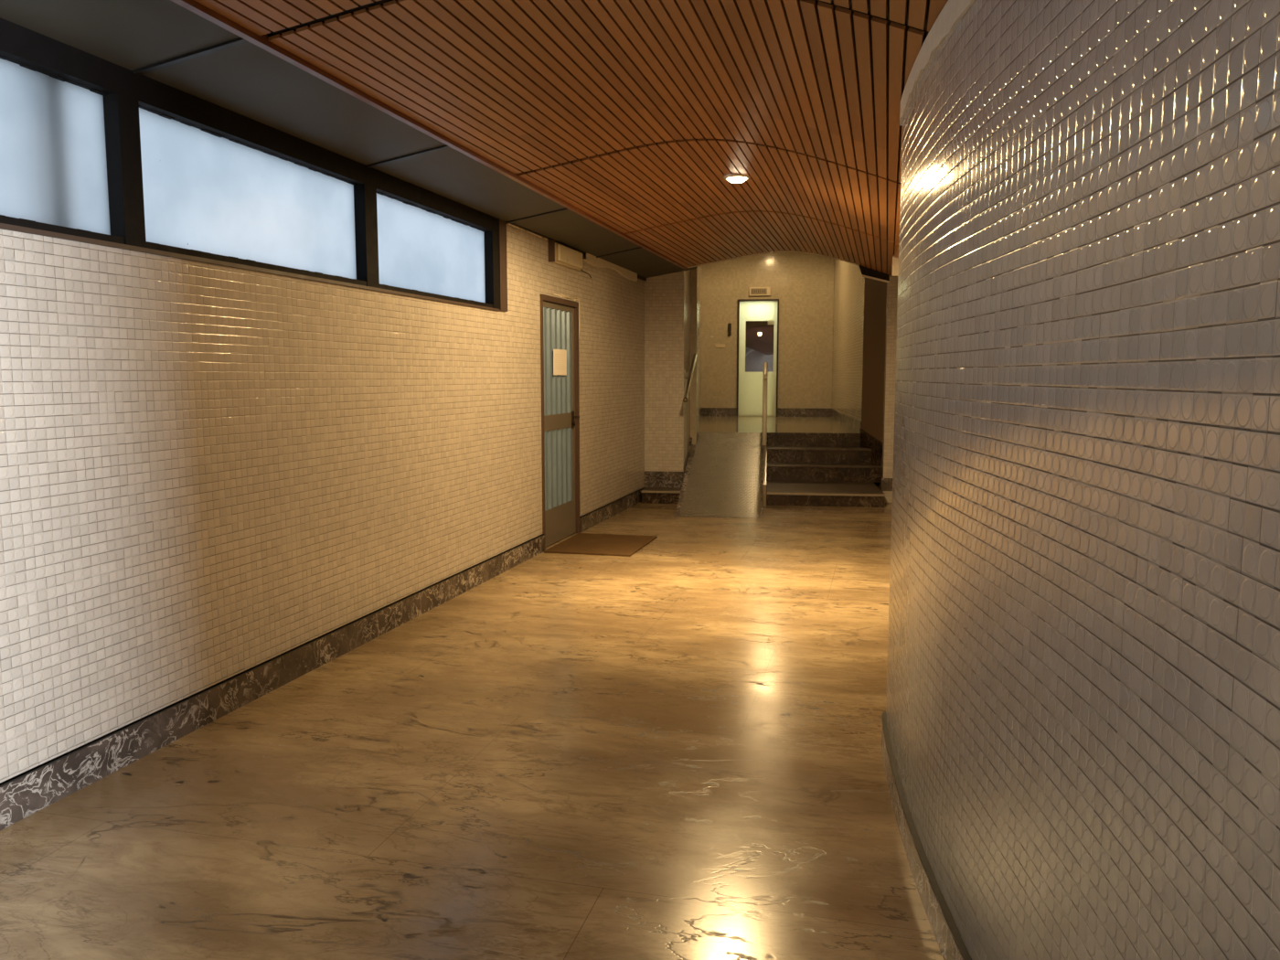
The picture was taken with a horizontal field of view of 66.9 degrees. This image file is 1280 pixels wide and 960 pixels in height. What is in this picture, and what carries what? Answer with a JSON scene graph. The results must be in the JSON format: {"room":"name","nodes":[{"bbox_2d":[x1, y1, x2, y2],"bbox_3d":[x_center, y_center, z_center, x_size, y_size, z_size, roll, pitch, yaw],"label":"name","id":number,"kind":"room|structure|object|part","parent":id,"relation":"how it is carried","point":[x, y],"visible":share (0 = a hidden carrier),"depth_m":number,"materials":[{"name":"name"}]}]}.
{"room":"building entrance hallway","nodes":[
{"label":"building entrance hallway","id":0,"kind":"room"},
{"bbox_2d":[0,224,644,782],"bbox_3d":[-1.863,-1.102,4.402,0.160,4.250,16.200,2,6,14],"label":"wall","id":1,"kind":"structure","parent":0,"point":[209,473],"depth_m":4.36,"materials":[{"name":"tile"}]},
{"bbox_2d":[0,17,137,250],"bbox_3d":[-2.218,-1.127,2.839,0.114,0.676,1.818,2,6,14],"label":"window","id":2,"kind":"structure","parent":1,"relation":"in","point":[66,172],"depth_m":3.46,"materials":[{"name":"white glass"}]},
{"bbox_3d":[-2.230,-1.097,2.860,0.007,0.550,1.705,2,6,14],"label":"pane","id":3,"kind":"part","parent":2,"relation":"part of","materials":[{"name":"white glass"}]},
{"bbox_3d":[-2.218,-0.799,2.874,0.114,0.017,1.818,2,6,14],"label":"sill","id":4,"kind":"part","parent":2,"relation":"part of","materials":[{"name":"brown metal"}]},
{"bbox_2d":[126,68,373,290],"bbox_3d":[-1.775,-1.314,4.578,0.114,0.676,1.792,2,6,14],"label":"window","id":5,"kind":"structure","parent":1,"relation":"in","point":[213,184],"depth_m":4.41,"materials":[{"name":"white glass"}]},
{"bbox_3d":[-1.792,-1.282,4.580,0.007,0.550,1.694,2,6,14],"label":"pane","id":6,"kind":"part","parent":5,"relation":"part of","materials":[{"name":"white glass"}]},
{"bbox_3d":[-1.775,-0.987,4.614,0.114,0.017,1.792,2,6,14],"label":"sill","id":7,"kind":"part","parent":5,"relation":"part of","materials":[{"name":"brown metal"}]},
{"bbox_2d":[0,437,692,830],"bbox_3d":[-1.486,0.637,4.854,0.536,0.695,16.496,2,6,14],"label":"baseboard","id":8,"kind":"structure","parent":1,"relation":"attached to","point":[33,790],"depth_m":4.39,"materials":[{"name":"stone"}]},
{"bbox_2d":[370,167,507,311],"bbox_3d":[-1.309,-1.510,6.401,0.118,0.676,1.991,2,6,14],"label":"window","id":9,"kind":"structure","parent":1,"relation":"in","point":[428,245],"depth_m":6.29,"materials":[{"name":"white glass"}]},
{"bbox_3d":[-1.349,-1.469,6.317,0.007,0.550,1.691,2,6,14],"label":"pane","id":10,"kind":"part","parent":9,"relation":"part of","materials":[{"name":"white glass"}]},
{"bbox_3d":[-1.329,-1.175,6.367,0.114,0.017,1.846,2,6,14],"label":"sill","id":11,"kind":"part","parent":9,"relation":"part of","materials":[{"name":"brown metal"}]},
{"bbox_3d":[-1.038,-1.608,7.282,0.028,0.670,0.140,2,6,14],"label":"post","id":12,"kind":"part","parent":9,"relation":"part of","materials":[{"name":"brown metal"}]},
{"bbox_2d":[508,223,547,239],"bbox_3d":[-0.904,-1.996,7.781,0.008,0.016,0.930,2,6,14],"label":"trim","id":13,"kind":"structure","parent":1,"relation":"attached to","point":[508,223],"depth_m":7.83,"materials":[{"name":"white paint"}]},
{"bbox_2d":[540,294,580,550],"bbox_3d":[-0.731,-0.527,8.717,0.160,2.183,1.025,2,6,14],"label":"door","id":14,"kind":"structure","parent":1,"relation":"in","point":[559,316],"depth_m":8.76,"materials":[{"name":"wood"}]},
{"bbox_3d":[-0.750,-1.055,8.666,0.041,0.925,0.817,2,6,14],"label":"ribbed panel","id":15,"kind":"part","parent":14,"relation":"part of","materials":[{"name":"grey glass"}]},
{"bbox_3d":[-0.750,-0.113,8.767,0.041,0.690,0.817,2,6,14],"label":"ribbed panel","id":16,"kind":"part","parent":14,"relation":"part of","materials":[{"name":"grey glass"}]},
{"bbox_3d":[-0.746,0.389,8.820,0.032,0.320,0.817,2,6,14],"label":"kick plate","id":17,"kind":"part","parent":14,"relation":"part of","materials":[{"name":"metal"}]},
{"bbox_2d":[553,348,566,374],"bbox_3d":[-0.721,-1.053,8.666,0.016,0.230,0.370,2,6,14],"label":"paper notice","id":18,"kind":"object","parent":14,"relation":"attached to","point":[560,356],"visible":1,"depth_m":8.66,"materials":[{"name":"white paper"}]},
{"bbox_2d":[559,293,580,337],"bbox_3d":[-0.637,-1.503,8.873,0.018,0.374,0.543,2,6,14],"label":"cable","id":19,"kind":"object","parent":14,"relation":"attached to","point":[560,293],"visible":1,"depth_m":9.10,"materials":[{"name":"beige plastic"}]},
{"bbox_3d":[-0.607,-0.560,9.041,0.080,0.160,0.146,2,6,14],"label":"handle","id":20,"kind":"part","parent":14,"relation":"part of","materials":[{"name":"plastic"}]},
{"bbox_2d":[547,239,582,270],"bbox_3d":[-0.654,-1.996,8.647,0.065,0.180,0.798,2,6,14],"label":"emergency light","id":21,"kind":"object","parent":1,"relation":"attached to","point":[560,254],"visible":1,"depth_m":8.51,"materials":[{"name":"beige plastic"}]},
{"bbox_2d":[556,244,582,268],"bbox_3d":[-0.625,-2.003,8.690,0.030,0.145,0.660,2,6,14],"label":"diffuser","id":22,"kind":"object","parent":21,"relation":"attached to","point":[567,257],"depth_m":8.63,"materials":[{"name":"white plastic"}]},
{"bbox_2d":[506,221,646,281],"bbox_3d":[-0.470,-2.168,9.432,0.030,0.055,4.400,2,6,14],"label":"trim","id":23,"kind":"structure","parent":1,"relation":"attached to","point":[640,277],"depth_m":8.46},
{"bbox_2d":[583,252,637,281],"bbox_3d":[-0.291,-2.215,10.133,0.037,0.092,1.950,2,6,14],"label":"trim","id":24,"kind":"structure","parent":1,"relation":"attached to","point":[591,260],"depth_m":9.96,"materials":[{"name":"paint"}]},
{"bbox_2d":[0,0,697,277],"bbox_3d":[-1.521,-1.662,4.085,0.630,0.139,15.503,2,6,14],"label":"ceiling","id":25,"kind":"structure","parent":0,"point":[164,41],"depth_m":4.24,"materials":[{"name":"grey paint"}]},
{"bbox_2d":[170,0,686,269],"bbox_3d":[-1.303,-1.605,3.645,0.034,0.068,14.720,2,6,14],"label":"trim","id":26,"kind":"structure","parent":25,"relation":"attached to","point":[261,41],"depth_m":4.14,"materials":[{"name":"brown wood"}]},
{"bbox_2d":[0,501,943,959],"bbox_3d":[1.353,0.861,6.492,10.500,0.100,27.000,2,6,14],"label":"floor","id":27,"kind":"structure","parent":0,"point":[670,749],"depth_m":3.49,"materials":[{"name":"stone"}]},
{"bbox_2d":[544,533,656,556],"bbox_3d":[-0.330,0.571,8.643,0.760,0.016,0.980,2,6,14],"label":"doormat","id":28,"kind":"object","parent":27,"relation":"on","point":[581,543],"visible":1,"depth_m":8.57,"materials":[{"name":"brown fabric"}]},
{"bbox_2d":[641,487,681,503],"bbox_3d":[0.280,0.184,11.599,0.480,0.154,0.403,1,6,7],"label":"stone step","id":29,"kind":"structure","parent":27,"relation":"on","point":[649,495],"depth_m":11.44,"materials":[{"name":"stone"}]},
{"bbox_2d":[674,431,767,518],"bbox_3d":[1.041,-0.131,11.741,0.973,0.754,2.950,1,6,7],"label":"ramp","id":30,"kind":"object","parent":27,"relation":"on","point":[725,475],"visible":0.93,"depth_m":11.46,"materials":[{"name":"metal"}]},
{"bbox_2d":[761,362,767,445],"bbox_3d":[1.732,-1.089,13.436,0.058,1.081,2.086,1,6,7],"label":"handrail","id":31,"kind":"object","parent":30,"relation":"on","point":[765,365],"visible":1,"depth_m":12.47,"materials":[{"name":"silver metal"}]},
{"bbox_3d":[1.730,-1.507,13.377,0.054,0.238,2.057,1,6,7],"label":"rail","id":32,"kind":"part","parent":31,"relation":"part of","materials":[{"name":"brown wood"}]},
{"bbox_2d":[766,432,885,507],"bbox_3d":[2.316,-0.162,12.079,1.462,0.739,1.946,1,6,7],"label":"staircase","id":33,"kind":"structure","parent":27,"relation":"on","point":[826,469],"depth_m":12.39,"materials":[{"name":"stone"}]},
{"bbox_2d":[193,0,948,276],"bbox_3d":[0.677,-1.607,3.909,3.680,0.680,16.200,2,6,14],"label":"ceiling","id":34,"kind":"structure","parent":0,"point":[432,68],"depth_m":4.35,"materials":[{"name":"brown wood"}]},
{"bbox_2d":[723,172,750,182],"bbox_3d":[0.651,-2.024,6.506,0.184,0.060,0.184,2,6,14],"label":"recessed light","id":35,"kind":"object","parent":34,"relation":"in","point":[731,177],"visible":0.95,"depth_m":6.46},
{"bbox_3d":[0.651,-2.012,6.507,0.137,0.036,0.137,2,6,14],"label":"lamp glass","id":36,"kind":"part","parent":35,"relation":"part of","materials":[{"name":"white glass"}]},
{"bbox_2d":[644,269,691,471],"bbox_3d":[-0.410,-1.940,12.197,2.020,4.250,1.040,1,6,7],"label":"wall","id":37,"kind":"structure","parent":0,"point":[667,297],"depth_m":11.66,"materials":[{"name":"tile"}]},
{"bbox_2d":[682,353,697,402],"bbox_3d":[0.598,-1.266,11.849,0.097,0.587,1.549,1,6,7],"label":"handrail","id":38,"kind":"object","parent":37,"relation":"attached to","point":[689,378],"visible":0.98,"depth_m":11.74,"materials":[{"name":"metal"}]},
{"bbox_2d":[690,265,702,444],"bbox_3d":[0.082,-2.313,15.663,2.100,4.250,6.000,1,6,7],"label":"wall","id":39,"kind":"structure","parent":0,"point":[696,324],"depth_m":12.69,"materials":[{"name":"paint"}]},
{"bbox_2d":[701,252,834,408],"bbox_3d":[2.388,-2.594,18.273,2.440,4.250,0.200,1,6,7],"label":"wall","id":40,"kind":"structure","parent":0,"point":[803,283],"depth_m":18.12,"materials":[{"name":"paint"}]},
{"bbox_2d":[714,344,725,347],"bbox_3d":[1.511,-2.530,18.285,0.180,0.060,0.015,1,6,7],"label":"switch plate","id":41,"kind":"object","parent":40,"relation":"attached to","point":[716,346],"visible":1,"depth_m":18.28,"materials":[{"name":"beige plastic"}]},
{"bbox_2d":[727,323,731,335],"bbox_3d":[1.686,-2.829,18.218,0.055,0.230,0.040,1,6,7],"label":"intercom","id":42,"kind":"object","parent":40,"relation":"attached to","point":[729,325],"visible":1,"depth_m":18.20,"materials":[{"name":"plastic"}]},
{"bbox_2d":[736,298,778,416],"bbox_3d":[2.216,-2.293,18.247,0.765,2.183,0.160,1,6,7],"label":"door","id":43,"kind":"structure","parent":40,"relation":"in","point":[758,319],"depth_m":18.23,"materials":[{"name":"metal"}]},
{"bbox_3d":[2.246,-2.510,18.222,0.525,0.945,0.015,1,6,7],"label":"glass panel","id":44,"kind":"part","parent":43,"relation":"part of","materials":[{"name":"clear glass"}]},
{"bbox_2d":[748,287,770,296],"bbox_3d":[2.234,-3.514,18.058,0.395,0.155,0.069,1,6,7],"label":"sign","id":45,"kind":"object","parent":40,"relation":"attached to","point":[752,291],"visible":1,"depth_m":18.03,"materials":[{"name":"beige plastic"}]},
{"bbox_2d":[698,416,859,482],"bbox_3d":[2.066,-0.561,15.796,2.650,0.737,5.400,1,6,7],"label":"floor","id":46,"kind":"structure","parent":0,"point":[706,423],"depth_m":15.21,"materials":[{"name":"stone"}]},
{"bbox_2d":[686,250,891,276],"bbox_3d":[1.280,-3.041,10.511,2.850,1.701,0.080,2,6,14],"label":"ceiling","id":47,"kind":"structure","parent":0,"point":[774,250],"depth_m":10.55,"materials":[{"name":"white paint"}]},
{"bbox_2d":[858,264,889,280],"bbox_3d":[2.472,-2.216,10.275,0.340,0.230,0.120,2,6,14],"label":"trim","id":48,"kind":"structure","parent":47,"relation":"attached to","point":[865,271],"depth_m":10.22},
{"bbox_2d":[862,274,889,283],"bbox_3d":[2.498,-2.131,10.272,0.283,0.085,0.130,2,6,14],"label":"trim","id":49,"kind":"structure","parent":47,"relation":"attached to","point":[865,276],"depth_m":10.23,"materials":[{"name":"white paint"}]},
{"bbox_2d":[831,258,864,421],"bbox_3d":[4.239,-2.283,15.378,1.980,4.250,5.500,1,6,7],"label":"wall","id":50,"kind":"structure","parent":0,"point":[848,281],"depth_m":14.97,"materials":[{"name":"paint"}]},
{"bbox_2d":[698,407,883,489],"bbox_3d":[2.121,-0.625,14.970,2.809,0.742,6.802,1,6,7],"label":"baseboard","id":51,"kind":"structure","parent":50,"relation":"attached to","point":[853,423],"depth_m":17.07,"materials":[{"name":"stone"}]},
{"bbox_2d":[859,277,886,490],"bbox_3d":[3.832,-1.927,12.072,1.935,4.250,1.200,1,6,7],"label":"wall","id":52,"kind":"structure","parent":0,"point":[875,292],"depth_m":12.49,"materials":[{"name":"brown paint"}]},
{"bbox_2d":[882,276,897,502],"bbox_3d":[3.792,-1.845,11.305,1.815,4.250,0.340,1,6,7],"label":"wall","id":53,"kind":"structure","parent":0,"point":[891,304],"depth_m":11.33,"materials":[{"name":"paint"}]},
{"bbox_2d":[881,478,892,490],"bbox_3d":[3.663,0.062,11.346,1.630,0.150,0.018,1,6,7],"label":"baseboard","id":54,"kind":"structure","parent":53,"relation":"attached to","point":[886,483],"depth_m":11.43,"materials":[{"name":"stone"}]},
{"bbox_2d":[885,0,1279,959],"bbox_3d":[2.545,-0.752,1.149,4.267,4.250,4.980,2,6,14],"label":"wall","id":55,"kind":"structure","parent":0,"point":[1082,701],"depth_m":1.58,"materials":[{"name":"grey tile"}]},
{"bbox_2d":[881,711,971,959],"bbox_3d":[0.682,1.264,1.718,0.149,0.120,4.751,1,6,9],"label":"baseboard","id":56,"kind":"structure","parent":55,"relation":"attached to","point":[952,946],"depth_m":2.80,"materials":[{"name":"stone"}]},
{"bbox_2d":[899,0,975,125],"bbox_3d":[0.789,-1.138,2.089,0.062,0.256,3.348,1,6,7],"label":"trim","id":57,"kind":"structure","parent":55,"relation":"attached to","point":[944,25],"depth_m":2.79,"materials":[{"name":"white paint"}]}
]}

